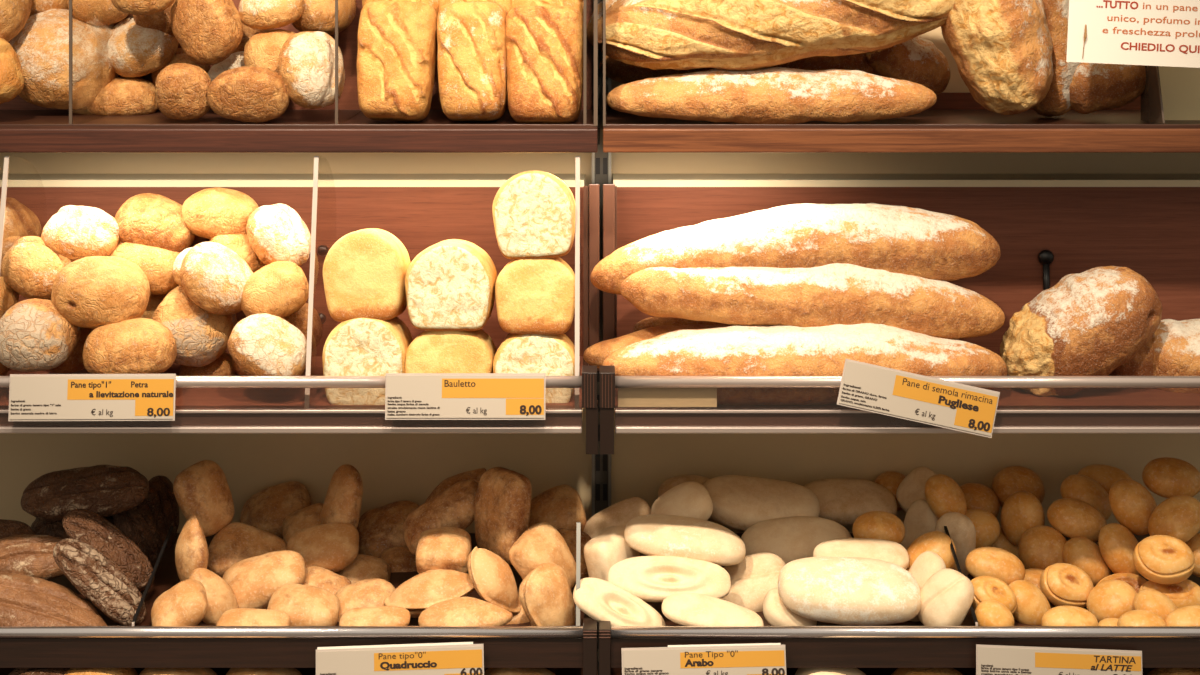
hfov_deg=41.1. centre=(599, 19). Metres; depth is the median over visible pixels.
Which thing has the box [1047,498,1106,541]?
bun
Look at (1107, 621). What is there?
bun
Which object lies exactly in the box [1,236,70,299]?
bread roll
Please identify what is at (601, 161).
upright
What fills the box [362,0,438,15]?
loaf
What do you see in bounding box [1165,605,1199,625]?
bun
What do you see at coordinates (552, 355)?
loaf
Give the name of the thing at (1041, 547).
bun
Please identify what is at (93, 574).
loaf
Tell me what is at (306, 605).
roll
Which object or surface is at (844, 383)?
print
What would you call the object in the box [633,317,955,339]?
loaf
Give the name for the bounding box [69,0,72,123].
divider
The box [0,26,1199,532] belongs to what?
wall
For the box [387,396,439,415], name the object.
print
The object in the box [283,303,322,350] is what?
bread roll
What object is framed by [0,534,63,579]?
loaf
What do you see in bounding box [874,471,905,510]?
bun
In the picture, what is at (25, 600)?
loaf
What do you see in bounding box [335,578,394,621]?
roll
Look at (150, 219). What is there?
bread roll
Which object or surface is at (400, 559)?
roll
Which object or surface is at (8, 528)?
loaf
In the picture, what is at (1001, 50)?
loaf
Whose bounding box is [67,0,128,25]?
bread roll
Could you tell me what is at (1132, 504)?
bun
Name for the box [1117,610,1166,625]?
bun
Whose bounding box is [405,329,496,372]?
loaf
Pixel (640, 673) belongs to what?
print
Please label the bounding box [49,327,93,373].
bread roll
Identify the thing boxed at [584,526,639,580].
bread
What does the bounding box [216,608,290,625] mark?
roll
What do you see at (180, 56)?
bread roll
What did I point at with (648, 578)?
bread
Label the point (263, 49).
bread roll
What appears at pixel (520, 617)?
roll
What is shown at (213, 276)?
bread roll
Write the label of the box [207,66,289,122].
bread roll
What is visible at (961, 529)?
bread
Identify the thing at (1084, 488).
bun
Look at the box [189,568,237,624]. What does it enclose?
roll
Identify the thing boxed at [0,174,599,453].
display shelf
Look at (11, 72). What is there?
bread roll
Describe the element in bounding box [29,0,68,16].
bread roll
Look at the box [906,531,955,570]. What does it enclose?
bun
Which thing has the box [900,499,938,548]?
bread
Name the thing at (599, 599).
bread
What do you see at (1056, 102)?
loaf
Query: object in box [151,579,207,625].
roll
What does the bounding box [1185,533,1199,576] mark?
bun
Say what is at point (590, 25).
loaf
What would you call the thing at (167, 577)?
tray
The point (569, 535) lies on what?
roll
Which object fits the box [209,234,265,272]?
bread roll
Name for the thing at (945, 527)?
divider
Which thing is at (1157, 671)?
bread roll
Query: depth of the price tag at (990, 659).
2.22 m
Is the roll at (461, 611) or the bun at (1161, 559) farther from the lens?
the bun at (1161, 559)
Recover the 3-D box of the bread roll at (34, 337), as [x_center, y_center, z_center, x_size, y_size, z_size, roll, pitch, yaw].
[-0.830,0.463,2.356,0.116,0.100,0.120,0,0,8]
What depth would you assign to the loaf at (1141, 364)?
2.41 m
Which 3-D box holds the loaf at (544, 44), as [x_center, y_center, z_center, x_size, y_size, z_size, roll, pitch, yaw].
[-0.086,0.071,2.489,0.124,0.187,0.124,0,0,1]
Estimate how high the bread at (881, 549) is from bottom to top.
0.046 m
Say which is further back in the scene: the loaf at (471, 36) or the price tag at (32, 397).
the loaf at (471, 36)
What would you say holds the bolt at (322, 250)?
attached to the display shelf at (422, 211)
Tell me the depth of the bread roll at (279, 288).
2.40 m
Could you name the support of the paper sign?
hanging from the wooden shelf at (956, 123)
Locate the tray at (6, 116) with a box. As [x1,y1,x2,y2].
[0,110,593,123]
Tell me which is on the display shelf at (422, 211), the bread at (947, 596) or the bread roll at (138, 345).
the bread roll at (138, 345)
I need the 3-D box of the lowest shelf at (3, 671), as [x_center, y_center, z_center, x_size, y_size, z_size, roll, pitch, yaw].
[-0.627,1.031,2.439,1.246,0.144,0.538,0,0,0]
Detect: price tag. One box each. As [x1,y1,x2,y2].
[8,374,175,420]
[316,642,483,674]
[385,373,545,419]
[621,643,785,674]
[837,359,999,437]
[976,644,1141,674]
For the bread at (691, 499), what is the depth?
2.48 m
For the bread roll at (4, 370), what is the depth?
2.40 m
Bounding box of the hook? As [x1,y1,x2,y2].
[1038,250,1053,290]
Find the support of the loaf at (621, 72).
on the wooden shelf at (956, 123)
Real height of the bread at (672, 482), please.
0.050 m
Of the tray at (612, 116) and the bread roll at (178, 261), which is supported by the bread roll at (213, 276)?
the bread roll at (178, 261)
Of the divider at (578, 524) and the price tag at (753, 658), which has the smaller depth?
the price tag at (753, 658)
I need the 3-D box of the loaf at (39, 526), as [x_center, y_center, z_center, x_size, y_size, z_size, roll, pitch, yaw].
[-0.832,0.805,2.550,0.145,0.071,0.100,0,0,-4]
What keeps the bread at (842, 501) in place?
on the shelf at (908, 644)
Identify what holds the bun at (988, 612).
on the shelf at (908, 644)
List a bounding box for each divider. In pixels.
[0,156,9,269]
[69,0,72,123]
[132,526,172,625]
[304,156,318,408]
[335,0,337,123]
[575,156,579,408]
[576,522,580,625]
[583,0,585,123]
[944,526,977,625]
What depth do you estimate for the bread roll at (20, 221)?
2.58 m
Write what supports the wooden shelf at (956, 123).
attached to the wall
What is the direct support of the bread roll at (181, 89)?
on the wooden shelf at (25, 127)
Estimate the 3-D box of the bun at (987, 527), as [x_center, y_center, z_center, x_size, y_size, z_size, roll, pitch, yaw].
[0.598,0.819,2.568,0.085,0.063,0.072,0,0,20]
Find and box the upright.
[592,0,610,674]
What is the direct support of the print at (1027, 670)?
attached to the price tag at (990, 659)
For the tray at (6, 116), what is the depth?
2.53 m
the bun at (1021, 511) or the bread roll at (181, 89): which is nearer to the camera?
the bread roll at (181, 89)
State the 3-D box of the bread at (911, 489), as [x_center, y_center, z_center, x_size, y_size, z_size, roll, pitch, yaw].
[0.527,0.778,2.634,0.080,0.080,0.058,0,0,32]
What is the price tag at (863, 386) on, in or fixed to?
attached to the display shelf at (1148, 225)
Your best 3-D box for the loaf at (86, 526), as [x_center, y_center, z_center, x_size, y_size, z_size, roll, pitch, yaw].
[-0.738,0.795,2.402,0.134,0.117,0.073,0,0,-1]
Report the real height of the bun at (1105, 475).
0.051 m
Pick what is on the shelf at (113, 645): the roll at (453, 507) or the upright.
the roll at (453, 507)
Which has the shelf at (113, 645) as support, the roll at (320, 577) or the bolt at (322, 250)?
the roll at (320, 577)
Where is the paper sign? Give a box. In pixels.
[1066,0,1199,67]
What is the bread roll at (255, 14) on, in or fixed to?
on the bread roll at (263, 49)
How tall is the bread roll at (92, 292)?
0.103 m
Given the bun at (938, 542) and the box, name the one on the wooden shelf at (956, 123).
the box
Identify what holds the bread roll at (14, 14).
on the bread roll at (11, 72)
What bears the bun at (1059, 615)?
on the shelf at (908, 644)
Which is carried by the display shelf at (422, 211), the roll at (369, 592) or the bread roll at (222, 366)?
the bread roll at (222, 366)
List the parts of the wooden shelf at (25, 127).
panel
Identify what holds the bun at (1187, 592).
on the shelf at (908, 644)
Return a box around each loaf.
[0,519,34,538]
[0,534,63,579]
[0,572,106,625]
[8,668,69,674]
[21,465,148,520]
[31,516,113,538]
[53,538,146,625]
[62,509,154,590]
[113,500,161,571]
[145,475,178,549]
[322,317,412,404]
[323,228,410,321]
[357,1,437,121]
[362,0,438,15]
[405,239,496,330]
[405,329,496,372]
[437,2,506,121]
[439,0,511,14]
[492,171,574,259]
[493,333,574,402]
[495,257,574,334]
[505,6,582,123]
[512,0,582,16]
[583,324,732,367]
[586,0,616,49]
[590,203,1000,294]
[593,0,953,70]
[599,53,875,83]
[602,323,1007,405]
[606,67,936,123]
[620,263,1004,339]
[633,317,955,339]
[866,36,949,94]
[941,0,1052,114]
[1000,266,1161,396]
[1032,0,1080,116]
[1069,63,1145,113]
[1108,338,1153,388]
[1152,319,1199,393]
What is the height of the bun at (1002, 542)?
0.063 m
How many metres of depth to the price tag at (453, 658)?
2.22 m
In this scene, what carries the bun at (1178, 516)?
on the shelf at (908, 644)
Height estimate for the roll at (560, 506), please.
0.092 m
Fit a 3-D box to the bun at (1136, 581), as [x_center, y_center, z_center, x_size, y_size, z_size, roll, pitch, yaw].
[0.790,0.866,2.421,0.084,0.053,0.050,0,0,7]
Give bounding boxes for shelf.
[0,0,597,152]
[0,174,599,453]
[0,533,596,674]
[0,613,597,674]
[599,174,1199,453]
[599,533,1199,674]
[603,0,1199,152]
[611,668,1199,674]
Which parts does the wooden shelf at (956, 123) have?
panel, panel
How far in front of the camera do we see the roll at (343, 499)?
2.54 m
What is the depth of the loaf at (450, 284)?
2.35 m
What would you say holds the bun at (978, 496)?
on the shelf at (908, 644)
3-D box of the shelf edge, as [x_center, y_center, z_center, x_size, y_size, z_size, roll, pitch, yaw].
[-0.638,0.562,2.458,1.224,0.028,0.304,0,0,0]
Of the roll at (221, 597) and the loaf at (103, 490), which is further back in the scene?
the loaf at (103, 490)
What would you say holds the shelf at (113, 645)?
attached to the wall
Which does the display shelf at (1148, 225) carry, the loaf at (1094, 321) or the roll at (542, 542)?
the loaf at (1094, 321)
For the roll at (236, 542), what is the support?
on the shelf at (113, 645)
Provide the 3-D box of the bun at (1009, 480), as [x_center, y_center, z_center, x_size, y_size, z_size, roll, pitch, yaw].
[0.694,0.779,2.655,0.086,0.072,0.075,0,0,4]
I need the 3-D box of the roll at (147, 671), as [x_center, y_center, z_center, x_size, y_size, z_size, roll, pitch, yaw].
[-0.598,0.964,2.255,0.131,0.105,0.127,0,0,-1]
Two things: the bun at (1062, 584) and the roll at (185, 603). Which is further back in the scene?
the bun at (1062, 584)
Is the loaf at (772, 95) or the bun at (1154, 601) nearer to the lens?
the bun at (1154, 601)
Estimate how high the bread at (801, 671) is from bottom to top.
0.118 m
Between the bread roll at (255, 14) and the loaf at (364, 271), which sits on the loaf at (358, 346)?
the loaf at (364, 271)
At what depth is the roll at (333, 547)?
2.47 m
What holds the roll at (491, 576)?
on the roll at (520, 617)
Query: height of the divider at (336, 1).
0.315 m
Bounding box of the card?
[618,388,716,406]
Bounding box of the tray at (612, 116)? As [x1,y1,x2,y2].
[606,110,1199,123]
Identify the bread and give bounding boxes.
[573,577,665,626]
[583,497,650,538]
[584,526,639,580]
[607,556,730,601]
[624,514,745,565]
[651,481,712,520]
[658,475,709,497]
[662,593,763,625]
[703,475,819,531]
[722,552,785,611]
[741,516,851,563]
[763,588,816,625]
[778,557,921,625]
[795,668,865,674]
[804,478,896,524]
[813,538,909,568]
[896,467,936,512]
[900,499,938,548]
[909,551,945,620]
[917,569,973,625]
[935,512,975,575]
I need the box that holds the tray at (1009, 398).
[615,356,1199,409]
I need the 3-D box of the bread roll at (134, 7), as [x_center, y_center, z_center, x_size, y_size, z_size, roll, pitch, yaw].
[-0.715,-0.044,2.500,0.103,0.075,0.088,0,0,2]
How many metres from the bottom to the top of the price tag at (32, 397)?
0.066 m
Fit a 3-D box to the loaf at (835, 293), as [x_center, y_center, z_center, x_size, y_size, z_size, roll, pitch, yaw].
[0.321,0.423,2.425,0.582,0.134,0.142,0,0,-1]
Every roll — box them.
[0,0,31,41]
[0,38,23,103]
[0,197,41,253]
[0,276,18,318]
[0,298,80,371]
[0,362,9,375]
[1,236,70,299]
[10,9,118,108]
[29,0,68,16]
[41,205,119,261]
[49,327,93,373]
[51,256,149,328]
[65,668,138,674]
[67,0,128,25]
[83,317,176,373]
[87,77,157,117]
[107,15,178,76]
[110,241,179,294]
[111,0,174,15]
[115,193,194,252]
[133,0,175,35]
[139,668,216,674]
[140,293,167,318]
[151,48,209,84]
[151,286,236,366]
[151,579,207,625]
[155,63,210,119]
[170,0,242,64]
[173,247,192,286]
[173,460,233,536]
[175,514,208,580]
[179,351,236,375]
[180,242,252,314]
[182,187,258,238]
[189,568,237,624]
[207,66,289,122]
[207,522,286,577]
[208,51,244,81]
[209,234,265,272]
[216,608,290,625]
[222,550,305,608]
[226,668,301,674]
[227,313,306,375]
[232,23,272,53]
[232,358,248,375]
[239,0,304,29]
[240,481,310,538]
[241,261,308,317]
[244,29,295,74]
[246,203,310,266]
[267,583,339,625]
[278,31,344,108]
[282,503,322,543]
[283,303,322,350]
[286,522,358,572]
[292,0,355,34]
[304,566,350,594]
[320,464,362,528]
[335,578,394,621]
[336,554,390,582]
[339,606,409,625]
[357,501,419,556]
[379,546,416,571]
[384,569,474,617]
[403,480,477,555]
[416,527,471,573]
[418,597,512,625]
[425,468,485,501]
[467,546,520,612]
[474,467,531,564]
[484,668,555,674]
[507,595,528,623]
[509,522,575,588]
[519,562,575,625]
[528,484,586,531]
[557,528,590,587]
[891,668,962,674]
[1147,668,1199,674]
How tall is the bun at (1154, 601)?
0.056 m
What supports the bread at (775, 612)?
on the shelf at (908, 644)
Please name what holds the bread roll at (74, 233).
on the bread roll at (29, 267)
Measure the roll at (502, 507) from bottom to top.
0.137 m
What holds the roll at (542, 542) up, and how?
on the shelf at (113, 645)
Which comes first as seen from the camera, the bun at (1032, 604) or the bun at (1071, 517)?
the bun at (1032, 604)
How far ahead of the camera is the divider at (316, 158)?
2.36 m
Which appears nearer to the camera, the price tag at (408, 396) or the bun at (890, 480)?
the price tag at (408, 396)
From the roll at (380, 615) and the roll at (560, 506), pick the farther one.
the roll at (560, 506)
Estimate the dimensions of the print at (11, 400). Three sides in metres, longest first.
0.071 x 0.020 x 0.001 m
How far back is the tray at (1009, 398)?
2.35 m
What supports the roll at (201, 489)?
on the roll at (236, 542)
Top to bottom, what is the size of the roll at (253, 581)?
0.087 m
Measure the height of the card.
0.034 m
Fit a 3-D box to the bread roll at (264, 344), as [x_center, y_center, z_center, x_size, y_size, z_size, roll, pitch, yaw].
[-0.488,0.485,2.358,0.117,0.100,0.101,0,0,0]
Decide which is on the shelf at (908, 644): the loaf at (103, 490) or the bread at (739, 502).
the bread at (739, 502)
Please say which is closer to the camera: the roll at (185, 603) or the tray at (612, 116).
the roll at (185, 603)
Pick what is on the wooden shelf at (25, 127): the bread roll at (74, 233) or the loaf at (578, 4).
the loaf at (578, 4)
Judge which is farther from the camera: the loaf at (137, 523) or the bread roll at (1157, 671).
the loaf at (137, 523)
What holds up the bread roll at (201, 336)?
on the display shelf at (422, 211)
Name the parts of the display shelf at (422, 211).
rail, ticket rail, trim, panel, panel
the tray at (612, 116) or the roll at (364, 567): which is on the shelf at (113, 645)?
the roll at (364, 567)
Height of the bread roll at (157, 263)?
0.096 m
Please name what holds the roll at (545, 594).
on the shelf at (113, 645)
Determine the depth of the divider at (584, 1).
2.42 m
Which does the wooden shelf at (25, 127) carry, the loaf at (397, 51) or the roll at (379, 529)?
the loaf at (397, 51)
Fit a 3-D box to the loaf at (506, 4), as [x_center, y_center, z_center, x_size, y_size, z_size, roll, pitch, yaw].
[-0.199,-0.040,2.599,0.132,0.122,0.112,0,0,2]
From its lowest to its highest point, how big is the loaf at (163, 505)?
0.122 m
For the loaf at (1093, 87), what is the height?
0.116 m
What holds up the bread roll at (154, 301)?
on the display shelf at (422, 211)
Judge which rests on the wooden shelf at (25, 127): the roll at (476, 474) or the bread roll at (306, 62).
the bread roll at (306, 62)
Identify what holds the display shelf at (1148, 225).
attached to the wall
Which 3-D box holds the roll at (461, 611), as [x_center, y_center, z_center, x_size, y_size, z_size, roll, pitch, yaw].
[-0.192,0.852,2.281,0.134,0.048,0.067,0,0,-8]
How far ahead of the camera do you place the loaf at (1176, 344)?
2.40 m
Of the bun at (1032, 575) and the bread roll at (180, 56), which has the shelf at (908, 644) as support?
the bun at (1032, 575)
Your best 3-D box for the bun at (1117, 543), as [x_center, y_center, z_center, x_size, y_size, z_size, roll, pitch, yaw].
[0.802,0.818,2.463,0.062,0.083,0.071,0,0,39]
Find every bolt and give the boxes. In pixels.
[317,245,328,255]
[318,313,325,323]
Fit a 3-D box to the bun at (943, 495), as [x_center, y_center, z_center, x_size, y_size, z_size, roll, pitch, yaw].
[0.552,0.765,2.556,0.063,0.075,0.069,0,0,28]
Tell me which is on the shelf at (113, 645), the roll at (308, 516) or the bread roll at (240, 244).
the roll at (308, 516)
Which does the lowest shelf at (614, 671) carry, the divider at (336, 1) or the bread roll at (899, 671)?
the bread roll at (899, 671)
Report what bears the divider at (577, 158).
on the display shelf at (422, 211)
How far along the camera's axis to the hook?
2.60 m
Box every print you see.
[11,400,60,413]
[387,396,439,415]
[625,667,668,674]
[841,383,888,410]
[981,664,1029,674]
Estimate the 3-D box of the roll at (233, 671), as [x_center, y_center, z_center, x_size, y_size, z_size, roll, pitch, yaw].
[-0.476,0.964,2.256,0.129,0.105,0.126,0,0,-3]
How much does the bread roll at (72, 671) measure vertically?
0.105 m
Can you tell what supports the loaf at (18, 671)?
on the lowest shelf at (3, 671)
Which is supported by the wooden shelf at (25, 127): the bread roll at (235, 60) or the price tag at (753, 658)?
the bread roll at (235, 60)
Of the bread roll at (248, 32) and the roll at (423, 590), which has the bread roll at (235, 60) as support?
the bread roll at (248, 32)
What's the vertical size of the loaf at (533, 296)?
0.128 m
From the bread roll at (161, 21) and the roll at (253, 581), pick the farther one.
the bread roll at (161, 21)
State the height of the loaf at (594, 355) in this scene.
0.093 m
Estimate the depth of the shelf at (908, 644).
2.23 m
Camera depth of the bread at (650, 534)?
2.38 m
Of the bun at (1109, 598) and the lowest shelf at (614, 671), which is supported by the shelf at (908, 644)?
the bun at (1109, 598)
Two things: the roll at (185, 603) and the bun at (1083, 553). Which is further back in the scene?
the bun at (1083, 553)
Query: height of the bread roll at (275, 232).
0.106 m
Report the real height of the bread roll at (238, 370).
0.076 m
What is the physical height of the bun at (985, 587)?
0.058 m
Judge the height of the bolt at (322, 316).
0.019 m
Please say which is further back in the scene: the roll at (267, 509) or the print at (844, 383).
the roll at (267, 509)
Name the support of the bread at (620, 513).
on the shelf at (908, 644)
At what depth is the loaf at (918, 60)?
2.56 m
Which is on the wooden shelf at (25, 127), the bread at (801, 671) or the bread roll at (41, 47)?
the bread roll at (41, 47)
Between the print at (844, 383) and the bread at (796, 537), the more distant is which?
the bread at (796, 537)
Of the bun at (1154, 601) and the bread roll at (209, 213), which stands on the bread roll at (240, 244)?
the bread roll at (209, 213)
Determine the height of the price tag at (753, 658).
0.072 m
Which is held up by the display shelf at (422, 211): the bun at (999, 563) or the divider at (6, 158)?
the divider at (6, 158)
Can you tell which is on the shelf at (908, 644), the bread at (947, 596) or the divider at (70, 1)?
the bread at (947, 596)
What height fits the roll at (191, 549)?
0.113 m
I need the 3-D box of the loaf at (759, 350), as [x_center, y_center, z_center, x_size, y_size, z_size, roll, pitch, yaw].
[0.303,0.510,2.369,0.601,0.130,0.137,0,0,-1]
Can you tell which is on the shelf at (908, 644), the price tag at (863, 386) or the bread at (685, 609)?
the bread at (685, 609)
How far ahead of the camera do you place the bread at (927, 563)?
2.35 m
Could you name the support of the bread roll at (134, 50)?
on the bread roll at (123, 96)
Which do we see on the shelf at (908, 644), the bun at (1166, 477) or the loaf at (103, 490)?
the bun at (1166, 477)
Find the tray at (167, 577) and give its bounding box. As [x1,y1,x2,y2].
[47,533,583,625]
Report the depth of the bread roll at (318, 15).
2.58 m
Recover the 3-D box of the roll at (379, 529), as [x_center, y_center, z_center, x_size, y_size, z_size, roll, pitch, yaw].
[-0.346,0.854,2.652,0.116,0.102,0.110,0,0,-7]
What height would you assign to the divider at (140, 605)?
0.107 m
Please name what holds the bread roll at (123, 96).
on the wooden shelf at (25, 127)
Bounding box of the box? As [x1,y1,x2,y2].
[1141,65,1199,123]
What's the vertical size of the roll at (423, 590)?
0.058 m
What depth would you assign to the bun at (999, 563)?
2.38 m
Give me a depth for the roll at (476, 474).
2.58 m
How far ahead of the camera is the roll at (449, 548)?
2.39 m
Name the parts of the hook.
stem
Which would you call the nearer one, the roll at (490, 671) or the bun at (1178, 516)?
the roll at (490, 671)
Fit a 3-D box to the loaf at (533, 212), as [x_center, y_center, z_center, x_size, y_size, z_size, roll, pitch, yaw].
[-0.099,0.295,2.424,0.123,0.141,0.138,0,0,0]
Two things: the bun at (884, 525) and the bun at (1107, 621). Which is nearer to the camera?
the bun at (1107, 621)
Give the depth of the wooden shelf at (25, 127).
2.39 m
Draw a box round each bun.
[852,511,904,543]
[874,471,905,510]
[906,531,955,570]
[925,474,966,517]
[960,483,999,517]
[965,509,999,548]
[965,547,1024,584]
[971,576,1016,614]
[975,600,1013,625]
[990,527,1019,558]
[992,466,1044,506]
[1001,491,1044,545]
[1008,580,1050,624]
[1018,525,1066,569]
[1024,568,1043,589]
[1040,563,1093,607]
[1041,606,1097,625]
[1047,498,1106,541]
[1060,474,1111,519]
[1063,537,1110,586]
[1078,464,1131,494]
[1086,580,1136,620]
[1097,573,1146,592]
[1098,523,1139,574]
[1098,618,1118,625]
[1109,479,1156,534]
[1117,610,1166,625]
[1133,535,1194,583]
[1133,589,1176,620]
[1138,579,1199,608]
[1142,457,1199,497]
[1148,495,1199,542]
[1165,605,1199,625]
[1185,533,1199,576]
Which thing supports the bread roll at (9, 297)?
on the bread roll at (4, 370)
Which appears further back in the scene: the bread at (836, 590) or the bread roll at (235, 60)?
the bread roll at (235, 60)
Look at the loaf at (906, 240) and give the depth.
2.41 m
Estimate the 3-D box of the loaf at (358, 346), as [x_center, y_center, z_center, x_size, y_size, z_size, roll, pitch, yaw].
[-0.348,0.508,2.405,0.126,0.145,0.138,0,0,1]
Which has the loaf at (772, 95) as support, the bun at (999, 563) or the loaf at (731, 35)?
the loaf at (731, 35)
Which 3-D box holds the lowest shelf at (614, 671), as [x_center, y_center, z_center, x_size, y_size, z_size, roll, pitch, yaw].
[0.627,1.031,2.439,1.246,0.144,0.538,0,0,0]
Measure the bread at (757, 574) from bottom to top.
0.102 m
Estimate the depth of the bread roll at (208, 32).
2.50 m
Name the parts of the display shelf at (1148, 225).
panel, rail, ticket rail, trim, panel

